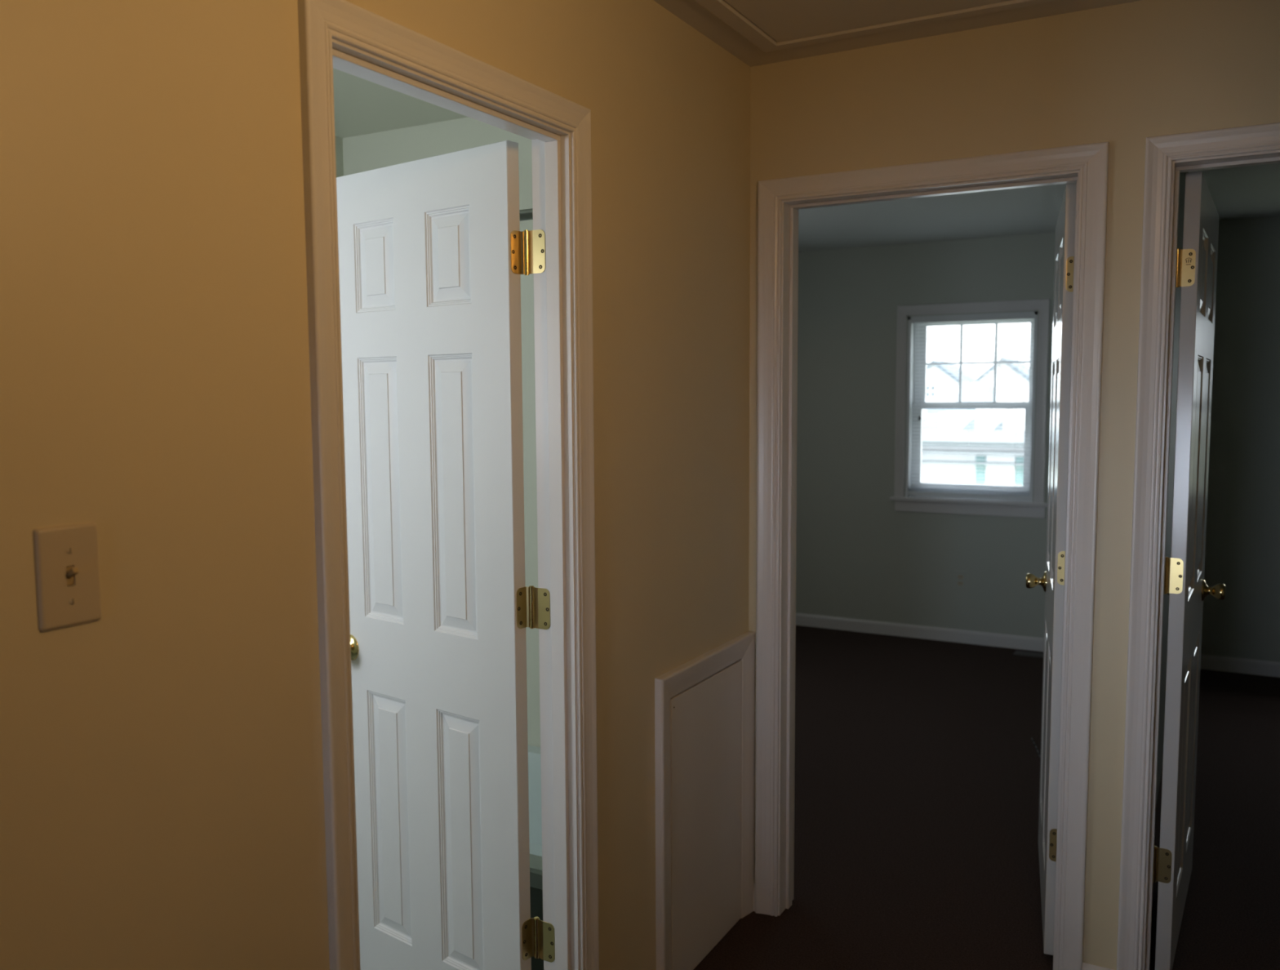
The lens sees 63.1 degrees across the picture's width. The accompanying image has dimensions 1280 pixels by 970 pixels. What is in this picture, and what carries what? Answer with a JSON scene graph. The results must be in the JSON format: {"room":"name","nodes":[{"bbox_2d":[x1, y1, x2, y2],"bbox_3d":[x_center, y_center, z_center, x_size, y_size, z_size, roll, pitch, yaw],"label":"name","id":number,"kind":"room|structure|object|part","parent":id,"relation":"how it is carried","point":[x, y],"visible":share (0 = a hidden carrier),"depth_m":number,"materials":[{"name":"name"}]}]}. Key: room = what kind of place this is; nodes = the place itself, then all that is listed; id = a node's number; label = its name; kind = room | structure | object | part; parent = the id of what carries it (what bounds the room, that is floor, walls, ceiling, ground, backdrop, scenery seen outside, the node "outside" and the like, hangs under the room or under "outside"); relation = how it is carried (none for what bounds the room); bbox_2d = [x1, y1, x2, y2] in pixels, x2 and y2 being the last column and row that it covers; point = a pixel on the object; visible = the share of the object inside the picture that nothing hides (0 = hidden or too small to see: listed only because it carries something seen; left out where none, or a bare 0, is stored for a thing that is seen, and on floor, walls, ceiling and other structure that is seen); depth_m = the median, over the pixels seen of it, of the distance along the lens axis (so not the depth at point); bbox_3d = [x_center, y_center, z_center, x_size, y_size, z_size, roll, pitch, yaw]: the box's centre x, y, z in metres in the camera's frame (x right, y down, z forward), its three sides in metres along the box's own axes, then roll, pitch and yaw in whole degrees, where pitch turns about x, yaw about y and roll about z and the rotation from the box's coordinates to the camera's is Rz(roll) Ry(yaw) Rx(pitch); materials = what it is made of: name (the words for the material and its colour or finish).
{"room":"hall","nodes":[
{"label":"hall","id":0,"kind":"room"},
{"bbox_2d":[334,136,343,177],"bbox_3d":[-1.619,0.075,2.838,0.100,2.428,2.396,2,6,29],"label":"wall","id":1,"kind":"structure","parent":0,"point":[339,141],"depth_m":3.66,"materials":[{"name":"grey paint"}]},
{"bbox_2d":[519,208,533,221],"bbox_3d":[-0.771,-0.646,2.691,1.470,0.056,0.056,2,6,29],"label":"shower rod","id":2,"kind":"object","parent":1,"relation":"attached to","point":[525,214],"visible":0.02,"depth_m":2.40,"materials":[{"name":"silver metal"}]},
{"bbox_2d":[0,0,750,969],"bbox_3d":[-0.844,0.229,1.019,0.090,2.428,4.600,2,6,29],"label":"wall","id":3,"kind":"structure","parent":0,"point":[162,788],"depth_m":1.41,"materials":[{"name":"beige paint"}]},
{"bbox_2d":[33,521,101,631],"bbox_3d":[-0.665,0.107,1.221,0.018,0.120,0.076,2,6,29],"label":"light switch","id":4,"kind":"object","parent":3,"relation":"attached to","point":[66,557],"visible":1,"depth_m":1.22,"materials":[{"name":"beige plastic"}]},
{"bbox_2d":[336,140,539,969],"bbox_3d":[-0.505,0.286,2.440,0.665,2.032,0.157,4,6,38],"label":"door","id":5,"kind":"structure","parent":3,"relation":"in","point":[433,251],"depth_m":2.38,"materials":[{"name":"white paint"}]},
{"bbox_3d":[-0.740,0.407,2.575,0.066,0.066,0.061,4,6,38],"label":"knob","id":6,"kind":"part","parent":5,"relation":"part of","materials":[{"name":"gold metal"}]},
{"bbox_2d":[297,0,599,969],"bbox_3d":[-0.337,0.304,1.940,0.128,2.113,0.771,2,6,29],"label":"trim","id":7,"kind":"structure","parent":3,"relation":"attached to","point":[342,35],"depth_m":2.13,"materials":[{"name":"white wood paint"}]},
{"bbox_3d":[-0.218,-0.486,2.175,0.050,0.089,0.004,3,6,34],"label":"hinge plate","id":8,"kind":"part","parent":7,"relation":"part of","materials":[{"name":"gold metal"}]},
{"bbox_3d":[-0.214,0.265,2.240,0.050,0.089,0.004,3,6,34],"label":"hinge plate","id":9,"kind":"part","parent":7,"relation":"part of","materials":[{"name":"gold metal"}]},
{"bbox_3d":[-0.210,1.008,2.305,0.050,0.089,0.004,3,6,34],"label":"hinge plate","id":10,"kind":"part","parent":7,"relation":"part of","materials":[{"name":"gold metal"}]},
{"bbox_2d":[654,631,755,969],"bbox_3d":[0.188,0.865,2.810,0.022,0.838,0.575,2,6,29],"label":"trim","id":11,"kind":"structure","parent":3,"relation":"attached to","point":[674,682],"depth_m":2.66,"materials":[{"name":"white wood"}]},
{"bbox_2d":[670,660,742,969],"bbox_3d":[0.183,0.897,2.816,0.010,0.772,0.443,2,6,29],"label":"access panel","id":12,"kind":"object","parent":3,"relation":"attached to","point":[706,717],"visible":0.93,"depth_m":2.79,"materials":[{"name":"white wood"}]},
{"bbox_2d":[694,0,1061,52],"bbox_3d":[0.498,-1.088,2.150,0.884,0.016,0.884,2,6,29],"label":"trim","id":13,"kind":"structure","parent":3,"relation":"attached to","point":[722,10],"depth_m":2.51,"materials":[{"name":"beige paint"}]},
{"bbox_2d":[333,0,1279,251],"bbox_3d":[0.988,-1.117,2.010,5.850,0.060,8.320,2,6,29],"label":"ceiling","id":14,"kind":"structure","parent":0,"point":[1249,191],"depth_m":4.69,"materials":[{"name":"white paint"}]},
{"bbox_2d":[724,0,1010,42],"bbox_3d":[0.498,-1.097,2.149,0.754,0.022,0.754,2,6,29],"label":"attic hatch","id":15,"kind":"object","parent":14,"relation":"attached to","point":[783,20],"visible":1,"depth_m":2.45,"materials":[{"name":"beige paint"}]},
{"bbox_2d":[342,0,1279,969],"bbox_3d":[0.408,0.048,3.012,4.050,2.428,0.116,2,6,29],"label":"wall","id":16,"kind":"structure","parent":0,"point":[1122,75],"depth_m":2.57,"materials":[{"name":"beige paint"}]},
{"bbox_2d":[753,883,755,911],"bbox_3d":[0.331,1.220,3.088,0.029,0.080,0.011,2,6,29],"label":"baseboard","id":17,"kind":"structure","parent":16,"relation":"attached to","point":[754,883],"depth_m":3.08,"materials":[{"name":"white"}]},
{"bbox_2d":[755,141,1109,969],"bbox_3d":[0.755,0.220,2.827,0.892,2.113,0.140,2,6,29],"label":"trim","id":18,"kind":"structure","parent":16,"relation":"attached to","point":[780,201],"depth_m":2.73,"materials":[{"name":"white wood"}]},
{"bbox_2d":[1081,962,1112,969],"bbox_3d":[1.158,1.255,2.629,0.080,0.080,0.011,2,6,29],"label":"baseboard","id":19,"kind":"structure","parent":16,"relation":"attached to","point":[1085,966],"depth_m":2.63,"materials":[{"name":"white wood"}]},
{"bbox_2d":[1116,122,1279,969],"bbox_3d":[1.601,0.256,2.357,0.885,2.113,0.140,2,6,29],"label":"trim","id":20,"kind":"structure","parent":16,"relation":"attached to","point":[1166,156],"depth_m":2.49,"materials":[{"name":"white gloss paint"}]},
{"bbox_2d":[693,625,1279,969],"bbox_3d":[0.889,1.353,2.277,6.200,0.050,8.540,2,6,29],"label":"floor","id":21,"kind":"structure","parent":0,"point":[917,771],"depth_m":3.73,"materials":[{"name":"brown carpet"}]},
{"bbox_2d":[1013,649,1043,658],"bbox_3d":[2.312,0.986,6.040,0.270,0.009,0.110,2,6,29],"label":"floor vent","id":22,"kind":"object","parent":21,"relation":"in","point":[1020,653],"visible":0.61,"depth_m":6.05,"materials":[{"name":"brown metal"}]},
{"bbox_2d":[1031,737,1040,757],"bbox_3d":[1.697,1.132,4.417,0.040,0.007,0.356,0,5,4],"label":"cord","id":23,"kind":"object","parent":21,"relation":"on","point":[1034,744],"visible":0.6,"depth_m":4.47,"materials":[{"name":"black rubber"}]},
{"bbox_2d":[795,215,1279,662],"bbox_3d":[2.922,-0.212,5.820,6.200,2.428,0.150,2,6,29],"label":"wall","id":24,"kind":"structure","parent":0,"point":[858,557],"depth_m":6.30,"materials":[{"name":"grey paint"}]},
{"bbox_2d":[795,613,1044,651],"bbox_3d":[1.702,0.913,6.512,2.780,0.080,0.011,2,6,29],"label":"baseboard","id":25,"kind":"structure","parent":24,"relation":"attached to","point":[985,638],"depth_m":6.47,"materials":[{"name":"white wood"}]},
{"bbox_2d":[954,569,967,590],"bbox_3d":[1.951,0.579,6.343,0.074,0.116,0.008,2,6,29],"label":"wall outlet","id":26,"kind":"object","parent":24,"relation":"attached to","point":[960,576],"visible":1,"depth_m":6.34,"materials":[{"name":"grey paint"}]},
{"bbox_2d":[957,581,963,585],"bbox_3d":[1.950,0.599,6.343,0.034,0.025,0.002,2,6,29],"label":"socket","id":27,"kind":"object","parent":26,"relation":"attached to","point":[959,583],"depth_m":6.34,"materials":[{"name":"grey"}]},
{"bbox_2d":[957,574,963,578],"bbox_3d":[1.950,0.559,6.339,0.034,0.025,0.002,2,6,29],"label":"socket","id":28,"kind":"object","parent":26,"relation":"attached to","point":[959,576],"depth_m":6.34,"materials":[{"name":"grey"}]},
{"bbox_2d":[889,298,1049,518],"bbox_3d":[2.000,-0.457,6.285,0.930,1.266,0.190,2,6,29],"label":"window","id":29,"kind":"structure","parent":24,"relation":"in","point":[910,503],"depth_m":6.28,"materials":[{"name":"white wood"}]},
{"bbox_3d":[2.009,-0.218,6.330,0.714,0.571,0.030,2,6,29],"label":"sash","id":30,"kind":"part","parent":29,"relation":"part of","materials":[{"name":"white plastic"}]},
{"bbox_2d":[908,314,1034,499],"bbox_3d":[1.976,-0.463,6.255,0.732,1.080,0.046,2,6,29],"label":"window blind","id":31,"kind":"object","parent":29,"relation":"attached to","point":[927,490],"visible":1,"depth_m":6.26,"materials":[{"name":"white plastic"}]},
{"bbox_3d":[1.705,-0.706,6.368,0.022,0.570,0.002,2,6,29],"label":"lift cord","id":32,"kind":"part","parent":31,"relation":"part of","materials":[{"name":"white fabric"}]},
{"bbox_3d":[1.745,-0.472,6.394,0.001,1.040,0.028,2,6,29],"label":"ladder cord","id":33,"kind":"part","parent":31,"relation":"part of","materials":[{"name":"white fabric"}]},
{"bbox_3d":[1.984,0.063,6.309,0.726,0.022,0.024,2,6,29],"label":"rail","id":34,"kind":"part","parent":31,"relation":"part of","materials":[{"name":"white plastic"}]},
{"bbox_3d":[1.981,-0.462,6.263,0.001,1.040,0.028,2,6,29],"label":"ladder cord","id":35,"kind":"part","parent":31,"relation":"part of","materials":[{"name":"white fabric"}]},
{"bbox_3d":[2.216,-0.452,6.132,0.001,1.040,0.028,2,6,29],"label":"ladder cord","id":36,"kind":"part","parent":31,"relation":"part of","materials":[{"name":"white fabric"}]},
{"bbox_3d":[2.023,-0.736,6.316,0.714,0.544,0.030,2,6,29],"label":"sash","id":37,"kind":"part","parent":29,"relation":"part of","materials":[{"name":"white plastic"}]},
{"bbox_2d":[1200,653,1279,677],"bbox_3d":[4.253,1.022,5.095,2.880,0.080,0.011,2,6,29],"label":"baseboard","id":38,"kind":"structure","parent":24,"relation":"attached to","point":[1257,667],"depth_m":5.64,"materials":[{"name":"white wood"}]},
{"bbox_2d":[1155,171,1188,804],"bbox_3d":[2.087,-0.064,4.172,0.090,2.428,3.554,2,6,29],"label":"wall partition","id":39,"kind":"structure","parent":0,"point":[1182,176],"depth_m":3.94,"materials":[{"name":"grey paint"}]},
{"bbox_2d":[1026,183,1075,955],"bbox_3d":[1.225,0.221,3.066,0.157,2.032,0.765,1,5,20],"label":"door","id":40,"kind":"structure","parent":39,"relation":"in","point":[1052,580],"depth_m":2.78,"materials":[{"name":"white paint"}]},
{"bbox_3d":[1.287,0.313,3.388,0.061,0.066,0.066,1,5,20],"label":"knob","id":41,"kind":"part","parent":40,"relation":"part of","materials":[{"name":"gold metal"}]},
{"bbox_2d":[1152,171,1226,969],"bbox_3d":[1.532,0.233,2.907,0.157,2.032,0.770,3,6,32],"label":"door","id":42,"kind":"structure","parent":39,"relation":"in","point":[1186,587],"depth_m":2.65,"materials":[{"name":"white paint"}]},
{"bbox_3d":[1.740,0.322,3.160,0.061,0.066,0.066,3,6,32],"label":"knob","id":43,"kind":"part","parent":42,"relation":"part of","materials":[{"name":"gold metal"}]},
{"bbox_3d":[-0.949,1.314,2.520,1.470,0.006,2.300,2,6,29],"label":"floor","id":44,"kind":"structure","parent":0,"visible":0},
{"bbox_2d":[528,745,543,969],"bbox_3d":[-0.576,1.072,3.174,1.460,0.359,0.750,2,6,29],"label":"bathtub","id":45,"kind":"object","parent":44,"relation":"on","point":[534,752],"visible":0.02,"depth_m":3.35,"materials":[{"name":"grey ceramic"}]},
{"bbox_2d":[528,745,542,889],"bbox_3d":[-0.576,1.047,3.172,1.460,0.309,0.750,2,6,29],"label":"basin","id":46,"kind":"object","parent":45,"relation":"in","point":[535,878],"depth_m":3.36,"materials":[{"name":"white ceramic"}]},
{"label":"outside","id":47,"kind":"structure","parent":0,"visible":0},
{"bbox_3d":[52.587,-6.286,148.175,350.000,0.200,295.500,2,6,29],"label":"ground","id":48,"kind":"structure","parent":47,"visible":0},
{"bbox_2d":[926,359,974,401],"bbox_3d":[39.278,-10.638,135.110,7.100,10.900,10.500,2,6,29],"label":"house","id":49,"kind":"structure","parent":48,"relation":"on","point":[939,388],"depth_m":130.52,"materials":[{"name":"white"}]},
{"bbox_2d":[922,408,1014,413],"bbox_3d":[22.101,-1.543,59.629,35.000,6.100,9.000,2,6,29],"label":"house","id":50,"kind":"structure","parent":48,"relation":"on","point":[928,411],"depth_m":60.54,"materials":[{"name":"white"}]},
{"bbox_2d":[921,408,1025,485],"bbox_3d":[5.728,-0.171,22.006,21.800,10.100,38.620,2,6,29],"label":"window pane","id":51,"kind":"structure","parent":48,"relation":"on","point":[945,418],"depth_m":32.16,"materials":[{"name":"white"}]},
{"bbox_2d":[975,456,986,484],"bbox_3d":[10.372,-0.107,31.775,0.280,1.580,0.090,2,6,29],"label":"shutter","id":52,"kind":"object","parent":51,"relation":"hanging from","point":[978,459],"depth_m":31.71,"materials":[{"name":"teal paint"}]},
{"bbox_2d":[1014,456,1023,485],"bbox_3d":[11.386,-0.064,31.212,0.280,1.580,0.090,2,6,29],"label":"shutter","id":53,"kind":"object","parent":51,"relation":"hanging from","point":[1017,471],"depth_m":31.17,"materials":[{"name":"teal paint"}]},
{"bbox_2d":[954,380,993,401],"bbox_3d":[37.110,-7.446,115.062,7.000,8.050,9.000,2,6,29],"label":"house","id":54,"kind":"structure","parent":48,"relation":"on","point":[986,388],"depth_m":113.29,"materials":[{"name":"white"}]},
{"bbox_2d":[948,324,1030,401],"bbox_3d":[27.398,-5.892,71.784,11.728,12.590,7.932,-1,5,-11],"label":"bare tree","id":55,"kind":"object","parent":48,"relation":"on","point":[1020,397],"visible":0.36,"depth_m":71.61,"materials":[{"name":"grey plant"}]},
{"bbox_2d":[973,356,1029,401],"bbox_3d":[45.862,-10.209,129.168,8.400,11.000,10.500,2,6,29],"label":"house","id":56,"kind":"structure","parent":48,"relation":"on","point":[1002,395],"depth_m":124.61,"materials":[{"name":"white"}]}
]}

